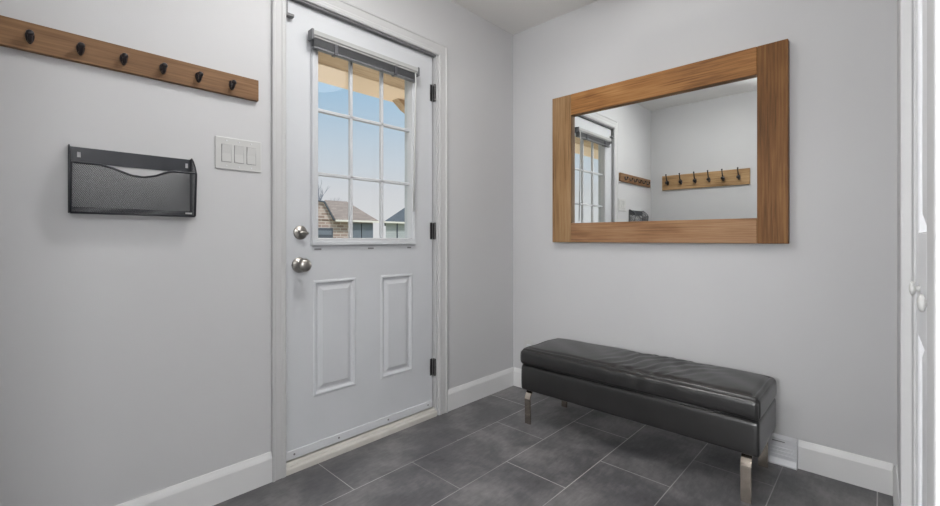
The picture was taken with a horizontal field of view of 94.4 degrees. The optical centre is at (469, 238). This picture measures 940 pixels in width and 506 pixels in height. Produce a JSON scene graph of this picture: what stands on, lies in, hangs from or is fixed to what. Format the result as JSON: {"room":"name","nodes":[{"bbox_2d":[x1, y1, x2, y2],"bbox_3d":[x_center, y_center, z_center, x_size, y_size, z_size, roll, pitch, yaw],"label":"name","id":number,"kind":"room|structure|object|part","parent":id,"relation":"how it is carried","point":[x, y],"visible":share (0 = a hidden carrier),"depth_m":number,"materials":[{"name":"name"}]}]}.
{"room":"entryway","nodes":[
{"label":"entryway","id":0,"kind":"room"},
{"bbox_2d":[0,0,512,505],"bbox_3d":[-0.622,-0.211,2.161,0.140,2.620,2.780,0,0,43],"label":"wall","id":1,"kind":"structure","parent":0,"point":[135,351],"depth_m":1.55,"materials":[{"name":"paint"}]},
{"bbox_2d":[0,15,258,101],"bbox_3d":[-1.115,-0.603,1.496,0.056,0.084,0.755,0,0,43],"label":"hook rail","id":2,"kind":"object","parent":1,"relation":"attached to","point":[17,34],"visible":1,"depth_m":1.45,"materials":[{"name":"brown wood"}]},
{"bbox_2d":[68,144,196,216],"bbox_3d":[-1.127,-0.187,1.473,0.074,0.220,0.344,0,0,43],"label":"wall file holder","id":3,"kind":"object","parent":1,"relation":"attached to","point":[101,158],"visible":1,"depth_m":1.45,"materials":[{"name":"grey metal"}]},
{"bbox_2d":[116,451,271,505],"bbox_3d":[-1.136,0.957,1.506,0.013,0.124,0.882,0,0,43],"label":"baseboard","id":4,"kind":"structure","parent":1,"relation":"attached to","point":[218,486],"depth_m":1.67,"materials":[{"name":"paint"}]},
{"bbox_2d":[215,136,260,172],"bbox_3d":[-0.921,-0.334,1.734,0.011,0.126,0.172,0,0,43],"label":"light switch","id":5,"kind":"object","parent":1,"relation":"attached to","point":[230,153],"visible":1,"depth_m":1.73,"materials":[{"name":"white plastic"}]},
{"bbox_2d":[271,0,447,481],"bbox_3d":[-0.534,-0.057,2.239,0.159,2.152,1.011,0,0,43],"label":"door frame","id":6,"kind":"structure","parent":1,"relation":"attached to","point":[344,8],"depth_m":2.03,"materials":[{"name":"paint"}]},
{"bbox_2d":[286,0,435,460],"bbox_3d":[-0.506,-0.037,2.197,0.128,2.016,0.879,0,0,43],"label":"door","id":7,"kind":"structure","parent":1,"relation":"in","point":[359,310],"depth_m":2.14,"materials":[{"name":"paint"}]},
{"bbox_3d":[-0.735,0.117,1.914,0.073,0.068,0.068,0,0,43],"label":"knob","id":8,"kind":"part","parent":7,"relation":"part of","materials":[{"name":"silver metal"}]},
{"bbox_2d":[286,0,435,57],"bbox_3d":[-0.504,-1.012,2.193,0.025,0.094,0.877,0,0,43],"label":"door stop","id":9,"kind":"object","parent":7,"relation":"attached to","point":[305,3],"visible":0.75,"depth_m":2.12,"materials":[{"name":"grey metal"}]},
{"bbox_2d":[308,28,419,211],"bbox_3d":[-0.498,-0.540,2.161,0.046,0.787,0.618,0,0,43],"label":"mini blind","id":10,"kind":"object","parent":7,"relation":"attached to","point":[321,42],"visible":1,"depth_m":2.14,"materials":[{"name":"white plastic"}]},
{"bbox_3d":[-0.502,-0.858,2.165,0.026,0.009,0.590,0,0,43],"label":"rail","id":11,"kind":"part","parent":10,"relation":"part of","materials":[{"name":"grey metal"}]},
{"bbox_2d":[448,367,513,411],"bbox_3d":[0.084,0.957,2.796,0.013,0.124,0.647,0,0,43],"label":"baseboard","id":12,"kind":"structure","parent":1,"relation":"attached to","point":[464,394],"depth_m":2.76,"materials":[{"name":"paint"}]},
{"bbox_2d":[318,51,404,89],"bbox_3d":[-0.521,-1.164,2.850,0.660,0.035,6.600,0,0,43],"label":"soffit","id":13,"kind":"structure","parent":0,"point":[323,58],"depth_m":2.97,"materials":[{"name":"beige wood"}]},
{"bbox_2d":[318,63,404,113],"bbox_3d":[-0.877,-1.166,3.186,0.320,0.310,6.600,0,0,43],"label":"soffit","id":14,"kind":"structure","parent":13,"relation":"attached to","point":[329,75],"depth_m":3.24,"materials":[{"name":"paint"}]},
{"bbox_2d":[451,0,597,34],"bbox_3d":[0.061,-1.471,-1.004,5.200,0.100,6.200,0,0,43],"label":"ceiling","id":15,"kind":"structure","parent":0,"point":[513,16],"depth_m":2.71,"materials":[{"name":"paint"}]},
{"bbox_2d":[213,386,892,505],"bbox_3d":[0.054,1.059,-0.997,5.220,0.080,6.200,0,0,43],"label":"floor","id":16,"kind":"structure","parent":0,"point":[483,451],"depth_m":1.91,"materials":[{"name":"tile"}]},
{"bbox_2d":[286,407,436,475],"bbox_3d":[-0.549,0.997,2.236,0.162,0.044,0.878,0,0,43],"label":"threshold","id":17,"kind":"object","parent":16,"relation":"on","point":[297,464],"visible":0.61,"depth_m":2.12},
{"bbox_2d":[520,338,776,503],"bbox_3d":[0.813,0.803,2.159,1.120,0.431,0.394,0,0,43],"label":"storage bench","id":18,"kind":"object","parent":16,"relation":"on","point":[729,408],"visible":1,"depth_m":1.93,"materials":[{"name":"black leather"}]},
{"bbox_3d":[0.344,0.922,2.422,0.036,0.194,0.086,0,0,43],"label":"leg","id":19,"kind":"part","parent":18,"relation":"part of","materials":[{"name":"silver metal"}]},
{"bbox_3d":[0.547,0.922,2.611,0.036,0.194,0.086,0,0,43],"label":"leg","id":20,"kind":"part","parent":18,"relation":"part of","materials":[{"name":"silver metal"}]},
{"bbox_2d":[520,338,776,420],"bbox_3d":[0.813,0.641,2.159,1.120,0.107,0.394,0,0,43],"label":"cushion","id":21,"kind":"object","parent":18,"relation":"on","point":[722,392],"depth_m":1.96,"materials":[{"name":"black leather"}]},
{"bbox_3d":[1.091,0.922,1.707,0.036,0.194,0.086,0,0,43],"label":"leg","id":22,"kind":"part","parent":18,"relation":"part of","materials":[{"name":"silver metal"}]},
{"bbox_3d":[1.286,0.922,1.919,0.036,0.194,0.086,0,0,43],"label":"leg","id":23,"kind":"part","parent":18,"relation":"part of","materials":[{"name":"silver metal"}]},
{"bbox_2d":[513,0,896,468],"bbox_3d":[1.292,-0.211,2.182,2.612,2.620,0.120,0,0,43],"label":"wall","id":24,"kind":"structure","parent":0,"point":[815,313],"depth_m":2.02,"materials":[{"name":"paint"}]},
{"bbox_2d":[525,340,532,346],"bbox_3d":[0.397,0.746,2.940,0.070,0.116,0.007,0,0,43],"label":"wall outlet","id":25,"kind":"object","parent":24,"relation":"attached to","point":[527,342],"visible":0.32,"depth_m":2.94,"materials":[{"name":"white plastic"}]},
{"bbox_2d":[552,39,788,243],"bbox_3d":[0.980,-0.432,2.361,1.219,0.910,0.042,0,0,43],"label":"wall mirror","id":26,"kind":"object","parent":24,"relation":"attached to","point":[697,152],"visible":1,"depth_m":2.25,"materials":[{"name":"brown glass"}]},
{"bbox_3d":[0.585,-0.432,2.734,0.132,0.910,0.042,0,0,43],"label":"frame","id":27,"kind":"part","parent":26,"relation":"part of","materials":[{"name":"brown wood"}]},
{"bbox_3d":[0.986,-0.036,2.356,0.969,0.118,0.042,0,0,43],"label":"frame rail","id":28,"kind":"part","parent":26,"relation":"part of","materials":[{"name":"brown wood"}]},
{"bbox_3d":[0.986,-0.823,2.356,0.969,0.128,0.042,0,0,43],"label":"frame rail","id":29,"kind":"part","parent":26,"relation":"part of","materials":[{"name":"brown wood"}]},
{"bbox_2d":[573,76,756,222],"bbox_3d":[0.991,-0.427,2.361,0.970,0.664,0.005,0,0,43],"label":"mirror glass","id":30,"kind":"object","parent":26,"relation":"on","point":[691,154],"depth_m":2.29,"materials":[{"name":"silver"}]},
{"bbox_3d":[1.381,-0.432,1.982,0.117,0.910,0.042,0,0,43],"label":"frame","id":31,"kind":"part","parent":26,"relation":"part of","materials":[{"name":"brown wood"}]},
{"bbox_2d":[514,367,892,495],"bbox_3d":[0.992,0.957,2.374,1.886,0.124,0.013,0,0,43],"label":"baseboard","id":32,"kind":"structure","parent":24,"relation":"attached to","point":[858,470],"depth_m":1.82,"materials":[{"name":"paint"}]},
{"bbox_2d":[768,433,797,469],"bbox_3d":[1.403,0.953,1.957,0.114,0.128,0.029,0,0,43],"label":"air vent","id":33,"kind":"object","parent":24,"relation":"attached to","point":[782,450],"visible":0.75,"depth_m":1.95,"materials":[{"name":"metal"}]},
{"bbox_2d":[897,0,898,480],"bbox_3d":[1.039,-0.201,0.959,0.100,2.440,2.005,0,0,43],"label":"wall","id":34,"kind":"structure","parent":0,"point":[897,0],"depth_m":1.60,"materials":[{"name":"paint"}]},
{"bbox_2d":[893,465,898,505],"bbox_3d":[1.305,0.957,1.323,0.013,0.124,1.111,0,0,43],"label":"baseboard","id":35,"kind":"structure","parent":34,"relation":"attached to","point":[895,470],"depth_m":1.60,"materials":[{"name":"paint"}]},
{"bbox_2d":[909,0,926,505],"bbox_3d":[0.773,-0.009,0.732,0.046,2.032,0.324,0,0,43],"label":"door","id":36,"kind":"structure","parent":34,"relation":"in","point":[920,287],"depth_m":0.81,"materials":[{"name":"paint"}]},
{"bbox_3d":[0.791,0.089,0.774,0.014,0.025,0.025,0,0,43],"label":"knob","id":37,"kind":"part","parent":36,"relation":"part of","materials":[{"name":"white plastic"}]},
{"bbox_3d":[0.778,-0.009,0.727,0.032,2.032,0.324,0,0,43],"label":"frame","id":38,"kind":"part","parent":36,"relation":"part of","materials":[{"name":"paint"}]},
{"bbox_2d":[917,294,926,311],"bbox_3d":[0.536,-0.009,0.481,0.046,2.032,0.360,0,0,43],"label":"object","id":39,"kind":"structure","parent":36,"relation":"attached to","point":[921,300],"depth_m":0.59,"materials":[{"name":"paint"}]},
{"bbox_3d":[0.776,-0.461,0.729,0.018,0.912,0.226,0,0,43],"label":"raised panel","id":40,"kind":"part","parent":36,"relation":"part of","materials":[{"name":"paint"}]},
{"bbox_3d":[0.776,0.499,0.729,0.018,0.652,0.226,0,0,43],"label":"raised panel","id":41,"kind":"part","parent":36,"relation":"part of","materials":[{"name":"paint"}]},
{"bbox_2d":[899,0,939,505],"bbox_3d":[0.669,-0.041,0.581,0.118,2.120,0.837,0,0,43],"label":"door frame","id":42,"kind":"structure","parent":34,"relation":"attached to","point":[907,8],"depth_m":0.86,"materials":[{"name":"paint"}]},
{"bbox_3d":[-21.550,1.419,23.692,59.860,0.200,120.000,0,0,43],"label":"ground","id":43,"kind":"structure","parent":0,"visible":0},
{"bbox_2d":[318,182,338,200],"bbox_3d":[-12.496,-2.087,37.058,3.044,6.821,2.047,0,0,-20],"label":"bare tree","id":44,"kind":"object","parent":43,"relation":"on","point":[320,195],"visible":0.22,"depth_m":37.45,"materials":[{"name":"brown plant"}]},
{"bbox_2d":[318,200,378,237],"bbox_3d":[-10.268,-0.671,29.884,8.550,3.980,9.500,0,0,43],"label":"brick house","id":45,"kind":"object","parent":43,"relation":"on","point":[332,215],"visible":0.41,"depth_m":27.16,"materials":[{"name":"brown brick"}]},
{"bbox_3d":[-8.679,-0.356,25.837,0.020,0.250,1.000,0,0,43],"label":"pane","id":46,"kind":"part","parent":45,"relation":"part of","materials":[{"name":"grey glass"}]},
{"bbox_3d":[-7.246,0.169,27.440,0.100,2.300,0.800,0,0,43],"label":"garage door","id":47,"kind":"part","parent":45,"relation":"part of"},
{"bbox_3d":[-6.638,0.169,28.083,0.100,2.300,0.830,0,0,43],"label":"garage door","id":48,"kind":"part","parent":45,"relation":"part of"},
{"bbox_2d":[384,208,404,237],"bbox_3d":[-3.853,-0.881,36.290,6.464,4.400,14.483,0,0,-11],"label":"house","id":49,"kind":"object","parent":43,"relation":"on","point":[395,225],"visible":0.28,"depth_m":29.72,"materials":[{"name":"white"}]}
]}

